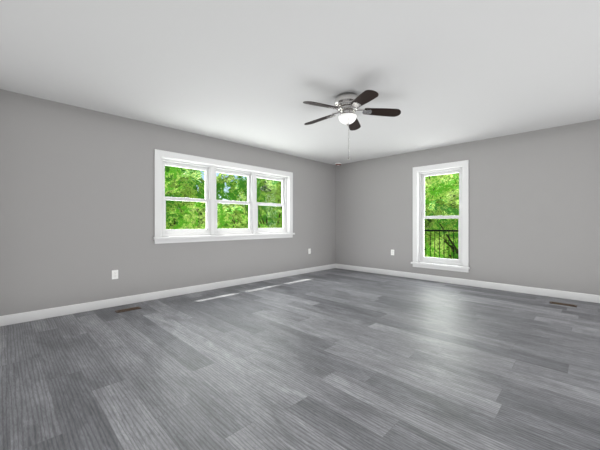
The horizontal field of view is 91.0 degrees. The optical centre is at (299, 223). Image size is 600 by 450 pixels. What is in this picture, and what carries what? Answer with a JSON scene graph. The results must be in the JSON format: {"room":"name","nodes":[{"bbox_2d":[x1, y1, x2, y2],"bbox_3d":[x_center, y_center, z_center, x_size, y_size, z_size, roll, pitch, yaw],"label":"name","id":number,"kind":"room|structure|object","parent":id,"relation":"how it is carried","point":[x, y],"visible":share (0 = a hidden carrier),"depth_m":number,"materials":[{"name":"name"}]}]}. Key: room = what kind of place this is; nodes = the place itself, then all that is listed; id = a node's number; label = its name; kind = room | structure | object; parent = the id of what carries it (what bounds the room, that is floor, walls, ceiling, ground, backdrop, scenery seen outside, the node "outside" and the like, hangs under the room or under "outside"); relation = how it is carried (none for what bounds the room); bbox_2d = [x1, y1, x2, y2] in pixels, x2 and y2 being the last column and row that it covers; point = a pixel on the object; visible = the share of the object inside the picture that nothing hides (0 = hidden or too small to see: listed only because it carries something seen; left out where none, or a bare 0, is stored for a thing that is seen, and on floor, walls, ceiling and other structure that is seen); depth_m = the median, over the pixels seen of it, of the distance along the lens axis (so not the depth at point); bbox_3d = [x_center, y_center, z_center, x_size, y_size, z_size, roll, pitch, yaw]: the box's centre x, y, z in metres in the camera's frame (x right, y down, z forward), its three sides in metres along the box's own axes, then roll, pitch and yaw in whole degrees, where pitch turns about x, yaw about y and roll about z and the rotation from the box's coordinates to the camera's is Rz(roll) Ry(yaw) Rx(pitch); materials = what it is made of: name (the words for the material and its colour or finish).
{"room":"empty living room","nodes":[
{"label":"empty living room","id":0,"kind":"room"},
{"bbox_2d":[0,89,335,315],"bbox_3d":[-1.270,-0.163,4.984,0.160,2.440,6.180,0,0,45],"label":"wall","id":1,"kind":"structure","parent":0,"point":[76,205],"depth_m":3.69,"materials":[{"name":"grey paint"}]},
{"bbox_2d":[112,270,117,278],"bbox_3d":[-2.359,0.652,3.764,0.008,0.114,0.070,0,0,45],"label":"electrical outlet","id":2,"kind":"object","parent":1,"relation":"attached to","point":[114,274],"visible":1,"depth_m":3.76,"materials":[{"name":"white plastic"}]},
{"bbox_2d":[0,264,335,325],"bbox_3d":[-1.208,1.004,4.922,0.015,0.105,5.860,0,0,45],"label":"baseboard","id":3,"kind":"structure","parent":1,"relation":"attached to","point":[10,319],"depth_m":3.92,"materials":[{"name":"white paint"}]},
{"bbox_2d":[153,149,294,243],"bbox_3d":[-1.124,-0.374,5.080,0.212,1.317,2.696,0,0,45],"label":"window","id":4,"kind":"structure","parent":1,"relation":"in","point":[210,168],"depth_m":4.79,"materials":[{"name":"white paint"}]},
{"bbox_2d":[0,268,599,449],"bbox_3d":[0.518,1.157,3.214,5.190,0.200,6.180,0,0,45],"label":"floor","id":5,"kind":"structure","parent":0,"point":[336,359],"depth_m":2.11,"materials":[{"name":"laminate"}]},
{"bbox_2d":[115,306,140,312],"bbox_3d":[-2.104,1.052,3.614,0.105,0.009,0.265,0,0,45],"label":"floor vent","id":6,"kind":"object","parent":5,"relation":"in","point":[127,309],"visible":1,"depth_m":3.61,"materials":[{"name":"brown metal"}]},
{"bbox_2d":[550,301,576,306],"bbox_3d":[3.438,1.052,3.856,0.265,0.009,0.105,0,0,45],"label":"floor vent","id":7,"kind":"object","parent":5,"relation":"in","point":[563,304],"visible":1,"depth_m":3.84,"materials":[{"name":"brown metal"}]},
{"bbox_2d":[0,0,599,164],"bbox_3d":[0.518,-1.483,3.214,5.190,0.200,6.180,0,0,45],"label":"ceiling","id":8,"kind":"structure","parent":0,"point":[258,73],"depth_m":2.58,"materials":[{"name":"white paint"}]},
{"bbox_2d":[303,90,400,159],"bbox_3d":[0.483,-1.028,3.221,1.079,0.709,1.091,0,0,45],"label":"fan","id":9,"kind":"object","parent":8,"relation":"hanging from","point":[347,105],"visible":1,"depth_m":3.14,"materials":[{"name":"brown wood"}]},
{"bbox_2d":[336,119,599,294],"bbox_3d":[2.692,-0.163,5.298,5.030,2.440,0.160,0,0,45],"label":"wall","id":10,"kind":"structure","parent":0,"point":[534,208],"depth_m":4.64,"materials":[{"name":"grey paint"}]},
{"bbox_2d":[411,160,469,272],"bbox_3d":[2.554,-0.122,5.383,1.006,1.911,0.212,0,0,45],"label":"window","id":11,"kind":"structure","parent":10,"relation":"in","point":[461,262],"depth_m":5.35,"materials":[{"name":"white paint"}]},
{"bbox_2d":[336,264,599,302],"bbox_3d":[2.579,1.004,5.287,4.855,0.105,0.015,0,0,45],"label":"baseboard","id":12,"kind":"structure","parent":10,"relation":"attached to","point":[548,292],"depth_m":4.82,"materials":[{"name":"white paint"}]},
{"label":"outside","id":13,"kind":"structure","parent":0,"visible":0},
{"bbox_3d":[0.774,4.207,21.152,100.000,0.300,100.000,0,0,45],"label":"ground","id":14,"kind":"structure","parent":13,"visible":0},
{"bbox_2d":[165,165,193,194],"bbox_3d":[-7.657,-0.679,9.366,7.783,9.473,7.242,0,0,45],"label":"tree","id":15,"kind":"object","parent":14,"relation":"on","point":[174,172],"depth_m":9.26,"materials":[{"name":"green plant"}]},
{"bbox_2d":[166,191,221,228],"bbox_3d":[-5.738,1.147,12.019,5.773,5.820,5.814,0,0,45],"label":"tree","id":16,"kind":"object","parent":14,"relation":"on","point":[168,214],"depth_m":11.12,"materials":[{"name":"green plant"}]},
{"bbox_2d":[165,166,224,228],"bbox_3d":[-6.113,-0.950,13.064,6.276,10.014,7.043,0,0,45],"label":"tree","id":17,"kind":"object","parent":14,"relation":"on","point":[199,181],"depth_m":11.48,"materials":[{"name":"green plant"}]},
{"bbox_2d":[166,202,268,228],"bbox_3d":[-3.361,1.538,11.906,3.787,5.039,4.862,0,0,45],"label":"tree","id":18,"kind":"object","parent":14,"relation":"on","point":[200,222],"depth_m":10.82,"materials":[{"name":"green plant"}]},
{"bbox_2d":[217,173,282,228],"bbox_3d":[-1.120,0.784,14.501,6.569,6.545,6.953,0,0,45],"label":"tree","id":19,"kind":"object","parent":14,"relation":"on","point":[262,185],"depth_m":12.59,"materials":[{"name":"green plant"}]},
{"bbox_2d":[241,187,282,227],"bbox_3d":[-0.469,0.606,17.140,5.954,6.901,6.256,0,0,45],"label":"tree","id":20,"kind":"object","parent":14,"relation":"on","point":[269,213],"depth_m":14.57,"materials":[{"name":"green plant"}]},
{"bbox_2d":[424,195,449,258],"bbox_3d":[3.550,1.389,13.160,5.732,5.336,5.927,0,0,45],"label":"tree","id":21,"kind":"object","parent":14,"relation":"on","point":[443,245],"depth_m":11.40,"materials":[{"name":"green plant"}]},
{"bbox_2d":[424,183,458,258],"bbox_3d":[6.880,1.096,11.783,5.463,5.923,5.961,0,0,45],"label":"tree","id":22,"kind":"object","parent":14,"relation":"on","point":[451,223],"depth_m":10.63,"materials":[{"name":"green plant"}]},
{"bbox_2d":[424,173,458,246],"bbox_3d":[4.682,-0.137,13.106,6.101,8.389,6.342,0,0,45],"label":"tree","id":23,"kind":"object","parent":14,"relation":"on","point":[443,185],"depth_m":11.80,"materials":[{"name":"green plant"}]},
{"bbox_2d":[441,223,457,247],"bbox_3d":[9.471,0.583,12.704,5.941,6.949,6.244,0,0,45],"label":"tree","id":24,"kind":"object","parent":14,"relation":"on","point":[456,239],"depth_m":11.82,"materials":[{"name":"green plant"}]},
{"bbox_3d":[3.442,2.587,5.814,4.770,2.940,1.588,0,0,45],"label":"deck","id":25,"kind":"object","parent":14,"relation":"on","visible":0},
{"bbox_2d":[424,229,457,258],"bbox_3d":[3.414,0.617,5.786,4.830,1.000,1.550,0,0,45],"label":"railing","id":26,"kind":"object","parent":25,"relation":"on","point":[448,231],"depth_m":6.95,"materials":[{"name":"black metal"}]}
]}

